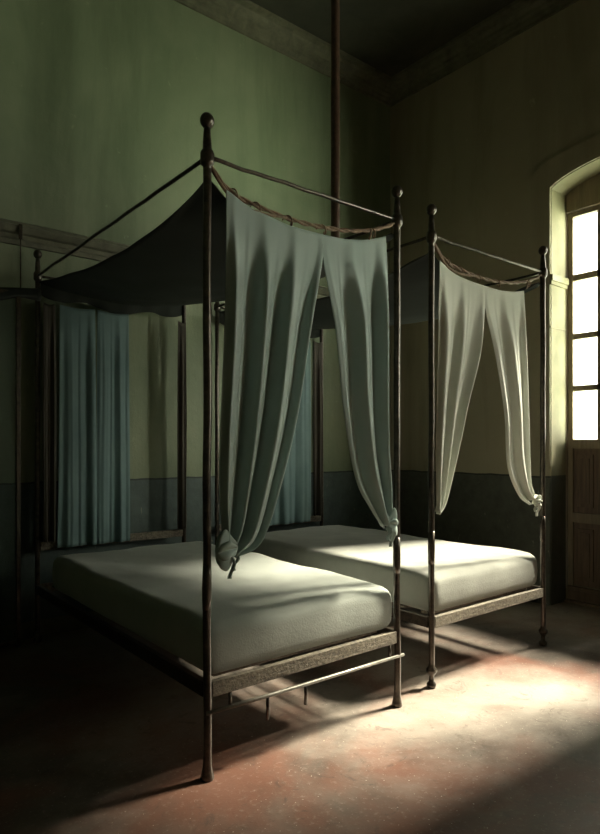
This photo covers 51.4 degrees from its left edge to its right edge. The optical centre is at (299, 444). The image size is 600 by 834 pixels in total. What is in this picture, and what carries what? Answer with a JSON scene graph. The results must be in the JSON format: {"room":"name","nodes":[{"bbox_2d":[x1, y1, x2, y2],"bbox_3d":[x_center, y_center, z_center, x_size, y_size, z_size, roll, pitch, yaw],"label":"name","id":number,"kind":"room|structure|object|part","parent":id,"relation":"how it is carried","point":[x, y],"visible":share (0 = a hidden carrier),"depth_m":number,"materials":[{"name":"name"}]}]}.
{"room":"bedroom","nodes":[
{"label":"bedroom","id":0,"kind":"room"},
{"bbox_2d":[0,0,389,622],"bbox_3d":[-1.772,-1.175,4.380,7.550,4.950,0.200,0,0,-39],"label":"wall","id":1,"kind":"structure","parent":0,"point":[103,103],"depth_m":4.79,"materials":[{"name":"green paint"}]},
{"bbox_2d":[18,224,22,287],"bbox_3d":[-1.846,-0.990,4.122,0.024,0.940,0.017,0,0,-39],"label":"cord","id":2,"kind":"object","parent":1,"relation":"hanging from","point":[20,226],"visible":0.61,"depth_m":4.12,"materials":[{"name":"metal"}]},
{"bbox_2d":[21,611,115,639],"bbox_3d":[-1.773,1.245,4.238,6.970,0.110,0.018,0,0,-39],"label":"baseboard","id":3,"kind":"structure","parent":1,"relation":"attached to","point":[60,624],"depth_m":4.30,"materials":[{"name":"paint"}]},
{"bbox_2d":[0,218,329,298],"bbox_3d":[-1.763,-1.410,4.226,6.970,0.160,0.050,0,0,-39],"label":"trim","id":4,"kind":"structure","parent":1,"relation":"attached to","point":[35,237],"depth_m":4.30,"materials":[{"name":"paint"}]},
{"bbox_2d":[174,0,390,106],"bbox_3d":[-1.724,-3.565,4.177,6.970,0.170,0.175,0,0,-39],"label":"trim","id":5,"kind":"structure","parent":1,"relation":"attached to","point":[245,17],"depth_m":5.51,"materials":[{"name":"paint"}]},
{"bbox_2d":[0,596,599,833],"bbox_3d":[0.686,1.375,1.339,7.550,0.150,8.020,0,0,-39],"label":"floor","id":6,"kind":"structure","parent":0,"point":[95,738],"depth_m":2.75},
{"bbox_2d":[0,289,20,647],"bbox_3d":[-2.180,0.155,3.728,0.961,2.290,0.026,0,0,-39],"label":"screen","id":7,"kind":"object","parent":6,"relation":"on","point":[10,308],"visible":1,"depth_m":3.99,"materials":[{"name":"metal"}]},
{"bbox_2d":[0,287,41,300],"bbox_3d":[-2.079,-0.975,3.810,0.956,0.121,0.048,0,0,-39],"label":"draped cloth","id":8,"kind":"object","parent":7,"relation":"on","point":[28,293],"visible":1,"depth_m":4.03,"materials":[{"name":"black fabric"}]},
{"bbox_2d":[33,112,404,782],"bbox_3d":[-0.625,0.004,3.621,1.149,2.593,2.247,0,0,-39],"label":"bed","id":9,"kind":"object","parent":6,"relation":"on","point":[207,687],"visible":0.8,"depth_m":2.78,"materials":[{"name":"metal"}]},
{"bbox_3d":[-1.736,0.031,4.131,0.057,2.538,0.056,0,0,-39],"label":"bed post","id":10,"kind":"part","parent":9,"relation":"part of","materials":[{"name":"metal"}]},
{"bbox_3d":[-1.316,0.953,4.472,1.055,0.059,0.028,0,0,-39],"label":"head rail","id":11,"kind":"part","parent":9,"relation":"part of","materials":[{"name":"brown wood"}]},
{"bbox_2d":[43,302,56,541],"bbox_3d":[-1.657,-0.150,4.132,0.090,1.580,0.042,0,0,-39],"label":"curtain","id":12,"kind":"object","parent":9,"relation":"hanging from","point":[49,322],"visible":1,"depth_m":4.14,"materials":[{"name":"fabric"}]},
{"bbox_2d":[57,305,96,547],"bbox_3d":[-1.513,-0.126,4.250,0.269,1.628,0.049,0,0,-39],"label":"curtain","id":13,"kind":"object","parent":9,"relation":"hanging from","point":[77,462],"visible":1,"depth_m":4.25,"materials":[{"name":"teal fabric"}]},
{"bbox_3d":[-1.316,0.672,4.472,1.055,0.055,0.024,0,0,-39],"label":"headboard","id":14,"kind":"part","parent":9,"relation":"part of","materials":[{"name":"brown wood"}]},
{"bbox_2d":[97,310,129,543],"bbox_3d":[-1.318,-0.126,4.409,0.252,1.628,0.046,0,0,-39],"label":"curtain","id":15,"kind":"object","parent":9,"relation":"hanging from","point":[113,405],"visible":1,"depth_m":4.42,"materials":[{"name":"teal fabric"}]},
{"bbox_3d":[-1.049,-1.120,3.279,0.017,0.023,2.190,0,0,-39],"label":"rod","id":16,"kind":"part","parent":9,"relation":"part of","materials":[{"name":"metal"}]},
{"bbox_3d":[-1.049,0.953,3.279,0.028,0.059,2.160,0,0,-39],"label":"rail","id":17,"kind":"part","parent":9,"relation":"part of","materials":[{"name":"metal"}]},
{"bbox_2d":[177,321,186,528],"bbox_3d":[-0.895,-0.150,4.750,0.081,1.580,0.047,0,0,-39],"label":"bed post","id":18,"kind":"object","parent":9,"relation":"hanging from","point":[181,379],"visible":1,"depth_m":4.74,"materials":[{"name":"black metal"}]},
{"bbox_3d":[-0.894,0.031,4.812,0.060,2.538,0.057,0,0,-39],"label":"bed post","id":19,"kind":"part","parent":9,"relation":"part of","materials":[{"name":"metal"}]},
{"bbox_3d":[-0.361,0.031,2.428,0.056,2.538,0.056,0,0,-39],"label":"bed post","id":20,"kind":"part","parent":9,"relation":"part of","materials":[{"name":"metal"}]},
{"bbox_2d":[39,182,393,316],"bbox_3d":[-0.634,-0.985,3.629,1.087,0.194,2.191,0,0,-39],"label":"canopy","id":21,"kind":"object","parent":9,"relation":"attached to","point":[160,273],"visible":0.58,"depth_m":3.34,"materials":[{"name":"fabric"}]},
{"bbox_2d":[52,541,391,673],"bbox_3d":[-0.548,0.803,3.521,1.079,0.236,1.924,0,0,-39],"label":"mattress","id":22,"kind":"object","parent":9,"relation":"on","point":[269,608],"visible":0.94,"depth_m":2.96,"materials":[{"name":"white fabric"}]},
{"bbox_2d":[215,190,322,578],"bbox_3d":[-0.119,-0.244,2.612,0.569,1.532,0.108,0,0,-45],"label":"curtain","id":23,"kind":"object","parent":9,"relation":"hanging from","point":[273,266],"visible":1,"depth_m":2.56,"materials":[{"name":"grey fabric"}]},
{"bbox_3d":[0.061,-1.120,2.768,1.086,0.023,0.017,0,0,-39],"label":"rod","id":24,"kind":"part","parent":9,"relation":"part of","materials":[{"name":"metal"}]},
{"bbox_3d":[0.061,0.953,2.768,1.055,0.059,0.028,0,0,-39],"label":"foot rail","id":25,"kind":"part","parent":9,"relation":"part of","materials":[{"name":"brown wood"}]},
{"bbox_3d":[0.079,1.043,2.766,1.130,0.026,0.019,0,0,-39],"label":"stretcher rod","id":26,"kind":"part","parent":9,"relation":"part of","materials":[{"name":"metal"}]},
{"bbox_2d":[323,234,397,546],"bbox_3d":[0.284,-0.262,2.931,0.478,1.512,0.089,0,0,-39],"label":"curtain","id":27,"kind":"object","parent":9,"relation":"hanging from","point":[356,271],"visible":1,"depth_m":2.94,"materials":[{"name":"grey fabric"}]},
{"bbox_3d":[-0.205,-1.119,3.961,0.017,0.023,2.190,0,0,-39],"label":"rod","id":28,"kind":"part","parent":9,"relation":"part of","materials":[{"name":"metal"}]},
{"bbox_3d":[-0.205,0.953,3.961,0.028,0.059,2.160,0,0,-39],"label":"rail","id":29,"kind":"part","parent":9,"relation":"part of","materials":[{"name":"metal"}]},
{"bbox_3d":[0.483,0.031,3.109,0.057,2.538,0.055,0,0,-39],"label":"bed post","id":30,"kind":"part","parent":9,"relation":"part of","materials":[{"name":"metal"}]},
{"bbox_2d":[214,204,547,688],"bbox_3d":[0.454,0.004,4.550,1.180,2.593,2.250,0,0,-39],"label":"bed","id":31,"kind":"object","parent":6,"relation":"on","point":[431,621],"visible":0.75,"depth_m":3.62,"materials":[{"name":"metal"}]},
{"bbox_3d":[-0.671,0.031,5.050,0.059,2.538,0.057,0,0,-39],"label":"bed post","id":32,"kind":"part","parent":31,"relation":"part of","materials":[{"name":"metal"}]},
{"bbox_3d":[-0.236,0.672,5.402,1.090,0.055,0.024,0,0,-39],"label":"headboard","id":33,"kind":"part","parent":31,"relation":"part of","materials":[{"name":"brown wood"}]},
{"bbox_2d":[269,340,310,525],"bbox_3d":[-0.165,-0.126,5.401,0.683,1.628,0.051,0,0,-39],"label":"curtain","id":34,"kind":"object","parent":31,"relation":"hanging from","point":[293,505],"visible":0.3,"depth_m":5.53,"materials":[{"name":"teal fabric"}]},
{"bbox_2d":[313,341,322,515],"bbox_3d":[0.166,-0.150,5.667,0.112,1.580,0.043,0,0,-28],"label":"bed post","id":35,"kind":"object","parent":31,"relation":"hanging from","point":[318,383],"visible":1,"depth_m":5.67,"materials":[{"name":"black metal"}]},
{"bbox_3d":[0.017,-1.120,4.199,0.017,0.023,2.190,0,0,-39],"label":"rod","id":36,"kind":"part","parent":31,"relation":"part of","materials":[{"name":"metal"}]},
{"bbox_3d":[0.199,0.031,5.754,0.060,2.538,0.058,0,0,-39],"label":"bed post","id":37,"kind":"part","parent":31,"relation":"part of","materials":[{"name":"metal"}]},
{"bbox_2d":[219,253,539,337],"bbox_3d":[0.445,-0.985,4.559,1.121,0.192,2.191,0,0,-39],"label":"canopy","id":38,"kind":"object","parent":31,"relation":"attached to","point":[414,274],"visible":0.33,"depth_m":3.98,"materials":[{"name":"fabric"}]},
{"bbox_2d":[252,525,537,610],"bbox_3d":[0.532,0.804,4.452,1.079,0.234,1.924,0,0,-39],"label":"mattress","id":39,"kind":"object","parent":31,"relation":"on","point":[463,573],"visible":0.86,"depth_m":3.91,"materials":[{"name":"white fabric"}]},
{"bbox_3d":[0.017,0.953,4.199,0.028,0.059,2.160,0,0,-39],"label":"rail","id":40,"kind":"part","parent":31,"relation":"part of","materials":[{"name":"metal"}]},
{"bbox_3d":[0.706,0.031,3.348,0.058,2.538,0.057,0,0,-39],"label":"bed post","id":41,"kind":"part","parent":31,"relation":"part of","materials":[{"name":"metal"}]},
{"bbox_2d":[435,261,484,514],"bbox_3d":[0.907,-0.311,3.492,0.443,1.374,0.059,0,0,-39],"label":"curtain","id":42,"kind":"object","parent":31,"relation":"hanging from","point":[461,309],"visible":1,"depth_m":3.45,"materials":[{"name":"white fabric"}]},
{"bbox_3d":[1.140,-1.120,3.699,1.120,0.023,0.017,0,0,-39],"label":"rod","id":43,"kind":"part","parent":31,"relation":"part of","materials":[{"name":"metal"}]},
{"bbox_3d":[1.141,0.953,3.699,1.090,0.059,0.028,0,0,-39],"label":"foot rail","id":44,"kind":"part","parent":31,"relation":"part of","materials":[{"name":"brown wood"}]},
{"bbox_3d":[0.888,-1.119,4.902,0.017,0.023,2.190,0,0,-39],"label":"rod","id":45,"kind":"part","parent":31,"relation":"part of","materials":[{"name":"metal"}]},
{"bbox_2d":[485,286,541,515],"bbox_3d":[1.308,-0.254,3.810,0.602,1.415,0.070,0,0,-40],"label":"curtain","id":46,"kind":"object","parent":31,"relation":"hanging from","point":[504,310],"visible":1,"depth_m":3.82,"materials":[{"name":"white fabric"}]},
{"bbox_3d":[0.888,0.953,4.902,0.028,0.059,2.160,0,0,-39],"label":"rail","id":47,"kind":"part","parent":31,"relation":"part of","materials":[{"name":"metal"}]},
{"bbox_3d":[1.578,0.031,4.051,0.059,2.538,0.057,0,0,-39],"label":"bed post","id":48,"kind":"part","parent":31,"relation":"part of","materials":[{"name":"metal"}]},
{"bbox_2d":[250,0,514,76],"bbox_3d":[0.686,-3.750,1.339,7.550,0.200,8.020,0,0,-39],"label":"ceiling","id":49,"kind":"structure","parent":0,"point":[389,36],"depth_m":5.39,"materials":[{"name":"paint"}]},
{"bbox_2d":[331,0,339,237],"bbox_3d":[0.210,-2.368,3.718,0.140,2.565,0.140,0,0,-39],"label":"pole","id":50,"kind":"object","parent":49,"relation":"hanging from","point":[335,4],"visible":0.72,"depth_m":3.69,"materials":[{"name":"grey metal"}]},
{"bbox_2d":[390,0,599,553],"bbox_3d":[3.474,-1.175,3.592,0.380,4.950,7.620,0,0,-39],"label":"wall","id":51,"kind":"structure","parent":0,"point":[470,144],"depth_m":5.57,"materials":[{"name":"green paint"}]},
{"bbox_2d":[390,0,578,107],"bbox_3d":[3.259,-3.565,3.418,0.175,0.170,7.620,0,0,-39],"label":"trim","id":52,"kind":"structure","parent":51,"relation":"attached to","point":[519,16],"depth_m":5.54,"materials":[{"name":"paint"}]},
{"bbox_2d":[549,274,568,330],"bbox_3d":[2.597,-1.165,4.542,0.261,0.430,1.520,0,0,-39],"label":"trim","id":53,"kind":"structure","parent":51,"relation":"attached to","point":[555,280],"depth_m":5.10,"materials":[{"name":"beige paint"}]},
{"bbox_2d":[531,134,599,604],"bbox_3d":[2.509,-0.540,4.470,0.018,3.680,1.860,0,0,-39],"label":"trim","id":54,"kind":"structure","parent":51,"relation":"attached to","point":[552,171],"depth_m":5.11,"materials":[{"name":"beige paint"}]},
{"bbox_2d":[551,158,599,604],"bbox_3d":[2.662,-0.455,4.594,0.384,3.510,1.520,0,0,-39],"label":"door frame","id":55,"kind":"structure","parent":51,"relation":"attached to","point":[563,187],"depth_m":5.12,"materials":[{"name":"beige paint"}]},
{"bbox_2d":[564,174,599,608],"bbox_3d":[2.722,-0.455,4.643,0.160,3.510,1.520,0,0,-39],"label":"door","id":56,"kind":"structure","parent":51,"relation":"in","point":[582,456],"depth_m":5.13,"materials":[{"name":"brown wood"}]},
{"bbox_3d":[2.481,0.295,4.929,0.034,0.530,0.687,0,0,-39],"label":"timber panel","id":57,"kind":"part","parent":56,"relation":"part of","materials":[{"name":"brown wood"}]},
{"bbox_3d":[2.481,0.900,4.929,0.034,0.520,0.687,0,0,-39],"label":"timber panel","id":58,"kind":"part","parent":56,"relation":"part of","materials":[{"name":"brown wood"}]}
]}

